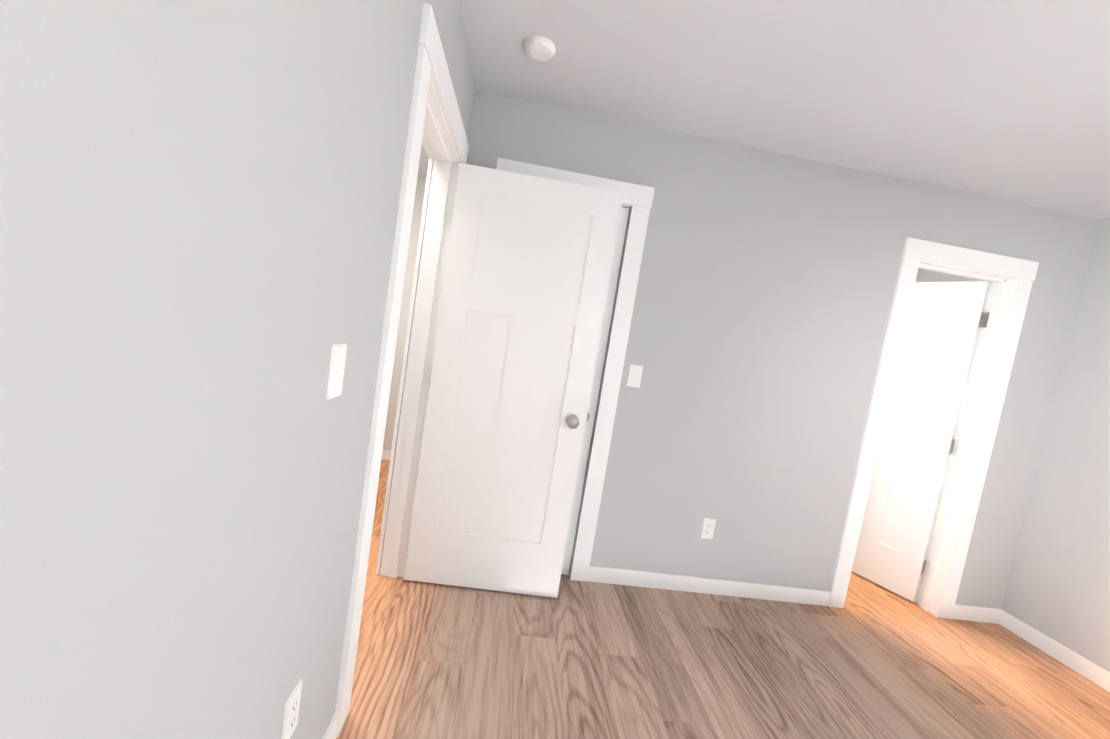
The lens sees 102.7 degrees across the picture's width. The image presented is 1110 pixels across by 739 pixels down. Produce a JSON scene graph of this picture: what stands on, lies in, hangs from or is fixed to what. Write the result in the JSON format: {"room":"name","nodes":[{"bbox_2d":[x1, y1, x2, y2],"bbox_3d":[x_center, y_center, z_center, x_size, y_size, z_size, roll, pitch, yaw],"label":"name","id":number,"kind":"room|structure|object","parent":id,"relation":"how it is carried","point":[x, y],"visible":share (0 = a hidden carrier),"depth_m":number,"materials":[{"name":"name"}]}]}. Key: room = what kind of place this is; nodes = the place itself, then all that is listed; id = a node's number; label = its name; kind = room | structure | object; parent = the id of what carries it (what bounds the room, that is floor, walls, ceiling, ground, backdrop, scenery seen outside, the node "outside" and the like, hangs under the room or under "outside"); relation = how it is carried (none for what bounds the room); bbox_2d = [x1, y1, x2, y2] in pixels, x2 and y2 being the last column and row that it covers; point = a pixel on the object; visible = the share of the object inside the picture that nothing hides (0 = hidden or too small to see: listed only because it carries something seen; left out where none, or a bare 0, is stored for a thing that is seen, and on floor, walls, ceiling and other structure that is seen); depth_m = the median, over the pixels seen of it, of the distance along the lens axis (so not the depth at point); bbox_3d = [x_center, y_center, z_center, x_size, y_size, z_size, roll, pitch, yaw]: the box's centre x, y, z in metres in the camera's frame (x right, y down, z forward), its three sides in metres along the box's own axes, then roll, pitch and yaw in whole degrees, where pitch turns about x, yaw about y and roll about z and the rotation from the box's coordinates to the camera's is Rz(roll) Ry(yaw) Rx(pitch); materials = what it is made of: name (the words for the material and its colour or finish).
{"room":"empty bedroom","nodes":[
{"label":"empty bedroom","id":0,"kind":"room"},
{"bbox_2d":[0,0,474,738],"bbox_3d":[-0.460,0.023,0.135,0.120,2.440,4.550,8,5,-6],"label":"wall","id":1,"kind":"structure","parent":0,"point":[198,206],"depth_m":0.53,"materials":[{"name":"grey paint"}]},
{"bbox_2d":[281,678,302,738],"bbox_3d":[-0.593,0.780,1.002,0.008,0.118,0.072,8,5,-6],"label":"electrical outlet","id":2,"kind":"object","parent":1,"relation":"attached to","point":[291,714],"visible":1,"depth_m":0.99,"materials":[{"name":"white plastic"}]},
{"bbox_2d":[322,711,338,738],"bbox_3d":[-0.534,1.238,-0.258,0.016,0.088,3.257,8,5,-6],"label":"baseboard","id":3,"kind":"structure","parent":1,"relation":"attached to","point":[331,731],"depth_m":1.32,"materials":[{"name":"white paint"}]},
{"bbox_2d":[326,344,346,399],"bbox_3d":[-0.473,0.004,0.969,0.010,0.118,0.072,8,5,-6],"label":"light switch","id":4,"kind":"object","parent":1,"relation":"attached to","point":[336,370],"visible":1,"depth_m":0.95,"materials":[{"name":"white plastic"}]},
{"bbox_2d":[335,3,468,736],"bbox_3d":[-0.620,0.019,1.749,0.168,2.140,0.978,8,5,-6],"label":"door frame","id":5,"kind":"structure","parent":1,"relation":"attached to","point":[431,63],"depth_m":1.82,"materials":[{"name":"white paint"}]},
{"bbox_2d":[403,163,623,597],"bbox_3d":[-0.218,0.101,2.151,0.782,2.014,0.173,9,5,-4],"label":"entry door","id":6,"kind":"structure","parent":1,"relation":"in","point":[529,261],"depth_m":2.13,"materials":[{"name":"white paint"}]},
{"bbox_2d":[383,176,425,449],"bbox_3d":[-1.286,-0.411,3.870,0.910,2.440,0.120,8,5,-6],"label":"wall","id":7,"kind":"structure","parent":0,"point":[405,303],"depth_m":3.80,"materials":[{"name":"paint"}]},
{"bbox_2d":[381,449,390,460],"bbox_3d":[-1.468,0.752,3.897,0.840,0.088,0.018,8,5,-6],"label":"baseboard","id":8,"kind":"structure","parent":7,"relation":"attached to","point":[386,454],"depth_m":3.88,"materials":[{"name":"white paint"}]},
{"bbox_2d":[380,161,433,568],"bbox_3d":[-0.762,-0.258,2.994,0.004,2.440,1.735,8,5,-6],"label":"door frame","id":9,"kind":"structure","parent":0,"point":[406,368],"depth_m":2.15,"materials":[{"name":"paint"}]},
{"bbox_2d":[336,460,1109,738],"bbox_3d":[-0.439,1.240,1.074,6.860,0.100,6.180,8,5,-6],"label":"floor","id":10,"kind":"structure","parent":0,"point":[574,659],"depth_m":1.93,"materials":[{"name":"brown wood"}]},
{"bbox_2d":[418,0,1109,219],"bbox_3d":[-0.046,-1.261,0.870,6.860,0.100,6.180,8,5,-6],"label":"ceiling","id":11,"kind":"structure","parent":0,"point":[1007,100],"depth_m":1.72,"materials":[{"name":"paint"}]},
{"bbox_2d":[524,35,555,60],"bbox_3d":[-0.061,-1.270,1.765,0.124,0.032,0.124,8,5,-6],"label":"smoke detector","id":12,"kind":"object","parent":11,"relation":"attached to","point":[539,48],"visible":1,"depth_m":1.74,"materials":[{"name":"white plastic"}]},
{"bbox_2d":[467,90,1097,608],"bbox_3d":[1.156,0.084,2.510,3.540,2.440,0.120,8,5,-6],"label":"wall","id":13,"kind":"structure","parent":0,"point":[763,300],"depth_m":2.44,"materials":[{"name":"grey paint"}]},
{"bbox_2d":[496,158,654,581],"bbox_3d":[-0.052,0.060,2.334,0.808,2.140,0.022,8,5,-6],"label":"trim","id":14,"kind":"structure","parent":13,"relation":"attached to","point":[638,198],"depth_m":2.34,"materials":[{"name":"white paint"}]},
{"bbox_2d":[561,207,629,574],"bbox_3d":[-0.068,0.106,2.378,0.610,2.014,0.173,8,5,-6],"label":"closet door","id":15,"kind":"structure","parent":13,"relation":"in","point":[612,286],"depth_m":2.38,"materials":[{"name":"white paint"}]},
{"bbox_2d":[569,204,631,577],"bbox_3d":[-0.066,0.101,2.409,0.640,2.045,0.120,8,5,-6],"label":"door frame","id":16,"kind":"structure","parent":13,"relation":"attached to","point":[626,206],"depth_m":2.39,"materials":[{"name":"white paint"}]},
{"bbox_2d":[627,364,642,387],"bbox_3d":[0.430,0.036,2.379,0.072,0.118,0.010,8,5,-6],"label":"light switch","id":17,"kind":"object","parent":13,"relation":"attached to","point":[634,376],"visible":1,"depth_m":2.38,"materials":[{"name":"white plastic"}]},
{"bbox_2d":[700,518,715,538],"bbox_3d":[0.863,0.897,2.498,0.072,0.118,0.008,8,5,-6],"label":"electrical outlet","id":18,"kind":"object","parent":13,"relation":"attached to","point":[708,527],"visible":1,"depth_m":2.50,"materials":[{"name":"white plastic"}]},
{"bbox_2d":[587,565,830,605],"bbox_3d":[0.894,1.236,2.530,1.445,0.088,0.014,8,5,-6],"label":"baseboard","id":19,"kind":"structure","parent":13,"relation":"attached to","point":[609,575],"depth_m":2.52,"materials":[{"name":"white paint"}]},
{"bbox_2d":[852,281,989,601],"bbox_3d":[2.282,0.429,2.954,0.173,2.014,0.639,6,5,-30],"label":"bathroom door","id":20,"kind":"structure","parent":13,"relation":"in","point":[945,323],"depth_m":2.84,"materials":[{"name":"white paint"}]},
{"bbox_2d":[828,237,1038,618],"bbox_3d":[2.152,0.384,2.624,0.808,2.140,0.168,8,5,-6],"label":"door frame","id":21,"kind":"structure","parent":13,"relation":"attached to","point":[1022,272],"depth_m":2.56,"materials":[{"name":"white paint"}]},
{"bbox_2d":[952,604,1001,623],"bbox_3d":[2.541,1.482,2.691,0.303,0.088,0.016,8,5,-6],"label":"baseboard","id":22,"kind":"structure","parent":13,"relation":"attached to","point":[961,612],"depth_m":2.69,"materials":[{"name":"white paint"}]},
{"bbox_2d":[915,268,983,281],"bbox_3d":[2.843,0.284,3.313,0.004,2.440,1.146,8,5,-6],"label":"wall","id":23,"kind":"structure","parent":0,"point":[924,275],"depth_m":3.45,"materials":[{"name":"paint"}]},
{"bbox_2d":[1001,218,1109,671],"bbox_3d":[3.075,0.485,1.299,0.120,2.440,6.180,8,5,-6],"label":"wall","id":24,"kind":"structure","parent":0,"point":[1058,588],"depth_m":2.47,"materials":[{"name":"grey paint"}]},
{"bbox_2d":[998,610,1109,691],"bbox_3d":[2.895,1.709,0.577,0.018,0.090,4.312,8,5,-6],"label":"baseboard","id":25,"kind":"structure","parent":24,"relation":"attached to","point":[1083,666],"depth_m":2.41,"materials":[{"name":"white paint"}]}
]}

